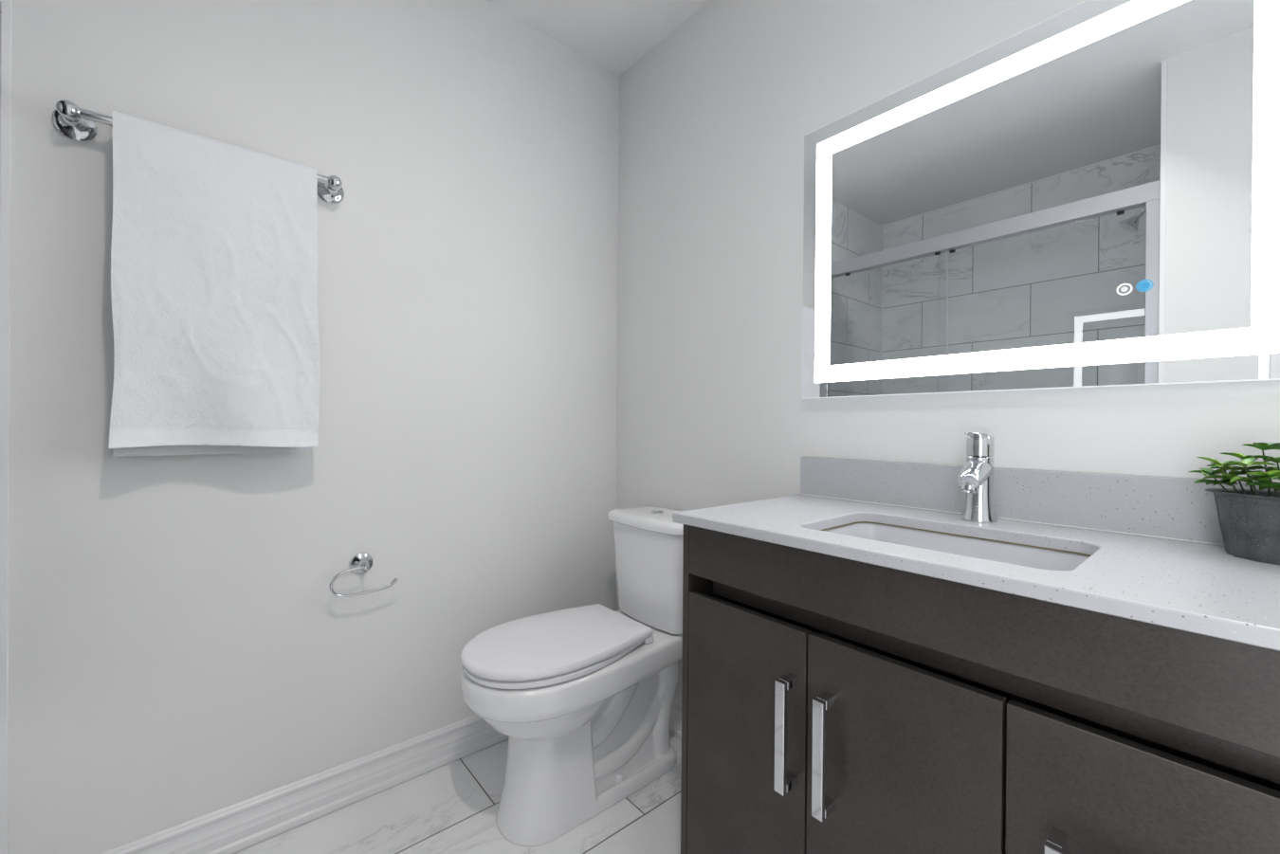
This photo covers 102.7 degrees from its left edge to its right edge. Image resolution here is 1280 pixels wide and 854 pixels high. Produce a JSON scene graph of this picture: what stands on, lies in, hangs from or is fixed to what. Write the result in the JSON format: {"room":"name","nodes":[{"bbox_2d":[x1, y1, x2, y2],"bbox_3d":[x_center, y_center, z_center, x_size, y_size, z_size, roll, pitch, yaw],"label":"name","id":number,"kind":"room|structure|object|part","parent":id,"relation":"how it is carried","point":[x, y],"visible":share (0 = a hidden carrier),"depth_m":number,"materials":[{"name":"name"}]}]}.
{"room":"bathroom","nodes":[
{"label":"bathroom","id":0,"kind":"room"},
{"bbox_2d":[0,0,619,853],"bbox_3d":[-0.992,-0.178,1.357,2.470,2.465,0.100,0,0,-40],"label":"wall","id":1,"kind":"structure","parent":0,"point":[181,649],"depth_m":1.40,"materials":[{"name":"paint"}]},
{"bbox_2d":[0,0,11,853],"bbox_3d":[-0.826,-0.175,0.493,0.014,2.465,1.432,0,0,-40],"label":"trim","id":2,"kind":"structure","parent":1,"relation":"attached to","point":[6,5],"depth_m":1.04,"materials":[{"name":"white paint"}]},
{"bbox_2d":[51,99,344,203],"bbox_3d":[-1.005,-0.649,1.220,0.542,0.068,0.086,0,0,-40],"label":"towel bar","id":3,"kind":"object","parent":1,"relation":"attached to","point":[75,122],"visible":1,"depth_m":1.09,"materials":[{"name":"silver metal"}]},
{"bbox_3d":[-1.196,-0.650,1.080,0.068,0.068,0.052,0,0,-40],"label":"post","id":4,"kind":"part","parent":3,"relation":"part of","materials":[{"name":"silver metal"}]},
{"bbox_2d":[109,110,320,457],"bbox_3d":[-0.970,-0.303,1.202,0.377,0.736,0.081,0,0,-40],"label":"towel","id":5,"kind":"object","parent":3,"relation":"hanging from","point":[214,249],"visible":1,"depth_m":1.17,"materials":[{"name":"white fabric"}]},
{"bbox_3d":[-0.835,-0.648,1.387,0.068,0.068,0.052,0,0,-40],"label":"post","id":6,"kind":"part","parent":3,"relation":"part of","materials":[{"name":"silver metal"}]},
{"bbox_2d":[100,714,508,853],"bbox_3d":[-0.692,1.000,1.542,1.562,0.109,0.023,0,0,-40],"label":"baseboard","id":7,"kind":"structure","parent":1,"relation":"attached to","point":[230,830],"depth_m":1.39,"materials":[{"name":"white wood"}]},
{"bbox_2d":[329,552,398,597],"bbox_3d":[-0.777,0.411,1.437,0.171,0.104,0.064,0,0,-40],"label":"toilet paper holder","id":8,"kind":"object","parent":1,"relation":"attached to","point":[360,563],"visible":1,"depth_m":1.44,"materials":[{"name":"silver metal"}]},
{"bbox_2d":[233,732,681,853],"bbox_3d":[-0.161,1.113,0.290,2.570,0.100,2.820,0,0,-40],"label":"floor","id":9,"kind":"structure","parent":0,"point":[451,808],"depth_m":1.37,"materials":[{"name":"tile"}]},
{"bbox_2d":[459,504,683,846],"bbox_3d":[-0.145,0.668,1.510,0.760,0.786,0.373,0,0,-40],"label":"toilet","id":10,"kind":"object","parent":9,"relation":"on","point":[582,698],"visible":0.97,"depth_m":1.39,"materials":[{"name":"white ceramic"}]},
{"bbox_3d":[-0.245,0.617,1.427,0.482,0.016,0.351,0,0,-40],"label":"seat","id":11,"kind":"part","parent":10,"relation":"part of","materials":[{"name":"white plastic"}]},
{"bbox_3d":[-0.241,0.593,1.431,0.505,0.025,0.355,0,0,-40],"label":"lid","id":12,"kind":"part","parent":10,"relation":"part of","materials":[{"name":"white plastic"}]},
{"bbox_3d":[-0.155,0.845,1.506,0.732,0.432,0.362,0,0,-40],"label":"bowl","id":13,"kind":"part","parent":10,"relation":"part of","materials":[{"name":"white ceramic"}]},
{"bbox_3d":[0.065,0.300,1.677,0.217,0.040,0.356,0,0,-40],"label":"tank lid","id":14,"kind":"part","parent":10,"relation":"part of","materials":[{"name":"white ceramic"}]},
{"bbox_3d":[0.066,0.475,1.679,0.194,0.310,0.334,0,0,-40],"label":"tank","id":15,"kind":"part","parent":10,"relation":"part of","materials":[{"name":"white ceramic"}]},
{"bbox_2d":[680,524,1279,853],"bbox_3d":[0.537,0.637,0.888,0.513,0.862,0.885,0,0,-40],"label":"vanity cabinet","id":16,"kind":"object","parent":9,"relation":"on","point":[831,704],"visible":0.96,"depth_m":0.71,"materials":[{"name":"laminate"}]},
{"bbox_3d":[0.272,0.634,1.233,0.470,0.862,0.016,0,0,-40],"label":"panel","id":17,"kind":"part","parent":16,"relation":"part of","materials":[{"name":"laminate"}]},
{"bbox_3d":[0.195,0.658,0.974,0.018,0.623,0.275,0,0,-40],"label":"door","id":18,"kind":"part","parent":16,"relation":"part of","materials":[{"name":"laminate"}]},
{"bbox_3d":[0.248,0.518,0.866,0.043,0.185,0.018,0,0,-40],"label":"handle","id":19,"kind":"part","parent":16,"relation":"part of","materials":[{"name":"silver metal"}]},
{"bbox_3d":[0.292,0.521,0.813,0.043,0.184,0.018,0,0,-40],"label":"handle","id":20,"kind":"part","parent":16,"relation":"part of","materials":[{"name":"silver metal"}]},
{"bbox_3d":[0.376,0.660,0.761,0.018,0.623,0.275,0,0,-40],"label":"door","id":21,"kind":"part","parent":16,"relation":"part of","materials":[{"name":"laminate"}]},
{"bbox_2d":[672,457,1279,651],"bbox_3d":[0.555,0.144,0.897,0.499,0.123,0.917,0,0,-40],"label":"countertop","id":22,"kind":"structure","parent":16,"relation":"on","point":[1155,545],"depth_m":0.86,"materials":[{"name":"white stone"}]},
{"bbox_2d":[819,521,1090,570],"bbox_3d":[0.514,0.278,0.887,0.296,0.146,0.428,0,0,-40],"label":"sink","id":23,"kind":"object","parent":22,"relation":"in","point":[1010,553],"visible":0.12,"depth_m":0.97,"materials":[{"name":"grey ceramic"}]},
{"bbox_2d":[956,432,998,523],"bbox_3d":[0.660,0.098,1.007,0.106,0.176,0.062,0,0,-40],"label":"faucet","id":24,"kind":"object","parent":22,"relation":"on","point":[976,479],"visible":1,"depth_m":1.00,"materials":[{"name":"silver metal"}]},
{"bbox_3d":[0.655,0.087,1.002,0.089,0.064,0.045,0,0,-40],"label":"spout","id":25,"kind":"part","parent":24,"relation":"part of","materials":[{"name":"silver metal"}]},
{"bbox_3d":[0.661,0.016,1.006,0.069,0.012,0.037,0,0,-40],"label":"lever blade","id":26,"kind":"part","parent":24,"relation":"part of","materials":[{"name":"silver metal"}]},
{"bbox_3d":[0.678,0.037,1.021,0.047,0.041,0.047,0,0,-40],"label":"lever","id":27,"kind":"part","parent":24,"relation":"part of","materials":[{"name":"silver metal"}]},
{"bbox_2d":[1189,442,1279,565],"bbox_3d":[0.912,0.104,0.710,0.141,0.170,0.212,0,0,-40],"label":"potted plant","id":28,"kind":"object","parent":22,"relation":"on","point":[1249,520],"visible":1,"depth_m":0.73,"materials":[{"name":"green plant"}]},
{"bbox_3d":[0.918,0.142,0.708,0.134,0.094,0.186,0,0,-40],"label":"pot","id":29,"kind":"part","parent":28,"relation":"part of","materials":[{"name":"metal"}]},
{"bbox_3d":[0.907,0.069,0.706,0.085,0.079,0.162,0,0,-40],"label":"stem","id":30,"kind":"part","parent":28,"relation":"part of","materials":[{"name":"green plant"}]},
{"bbox_3d":[0.384,0.258,0.754,0.018,0.104,0.851,0,0,-40],"label":"rail","id":31,"kind":"part","parent":16,"relation":"part of","materials":[{"name":"laminate"}]},
{"bbox_3d":[0.537,0.486,0.524,0.043,0.018,0.190,0,0,-40],"label":"handle","id":32,"kind":"part","parent":16,"relation":"part of","materials":[{"name":"silver metal"}]},
{"bbox_3d":[0.563,0.470,0.542,0.018,0.240,0.290,0,0,-40],"label":"drawer","id":33,"kind":"part","parent":16,"relation":"part of","materials":[{"name":"laminate"}]},
{"bbox_2d":[485,0,709,75],"bbox_3d":[-0.141,-1.452,0.285,2.570,0.100,2.820,0,0,-40],"label":"ceiling","id":34,"kind":"structure","parent":0,"point":[612,34],"depth_m":1.77,"materials":[{"name":"paint"}]},
{"bbox_2d":[614,0,1279,703],"bbox_3d":[0.791,-0.164,1.086,0.100,2.465,2.620,0,0,-40],"label":"wall","id":35,"kind":"structure","parent":0,"point":[714,119],"depth_m":1.50,"materials":[{"name":"paint"}]},
{"bbox_2d":[669,698,681,740],"bbox_3d":[0.165,1.007,1.721,0.023,0.109,0.858,0,0,-40],"label":"baseboard","id":36,"kind":"structure","parent":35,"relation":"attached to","point":[675,723],"depth_m":1.76,"materials":[{"name":"white wood"}]},
{"bbox_2d":[800,457,1279,544],"bbox_3d":[0.739,0.135,1.051,0.019,0.103,0.914,0,0,-40],"label":"backsplash","id":37,"kind":"structure","parent":35,"relation":"attached to","point":[1180,508],"depth_m":0.98,"materials":[{"name":"white stone"}]},
{"bbox_2d":[801,0,1279,399],"bbox_3d":[0.727,-0.428,1.062,0.030,0.709,0.861,0,0,-40],"label":"led mirror","id":38,"kind":"object","parent":35,"relation":"attached to","point":[1088,196],"visible":1,"depth_m":0.96,"materials":[{"name":"silver mirror"}]}
]}

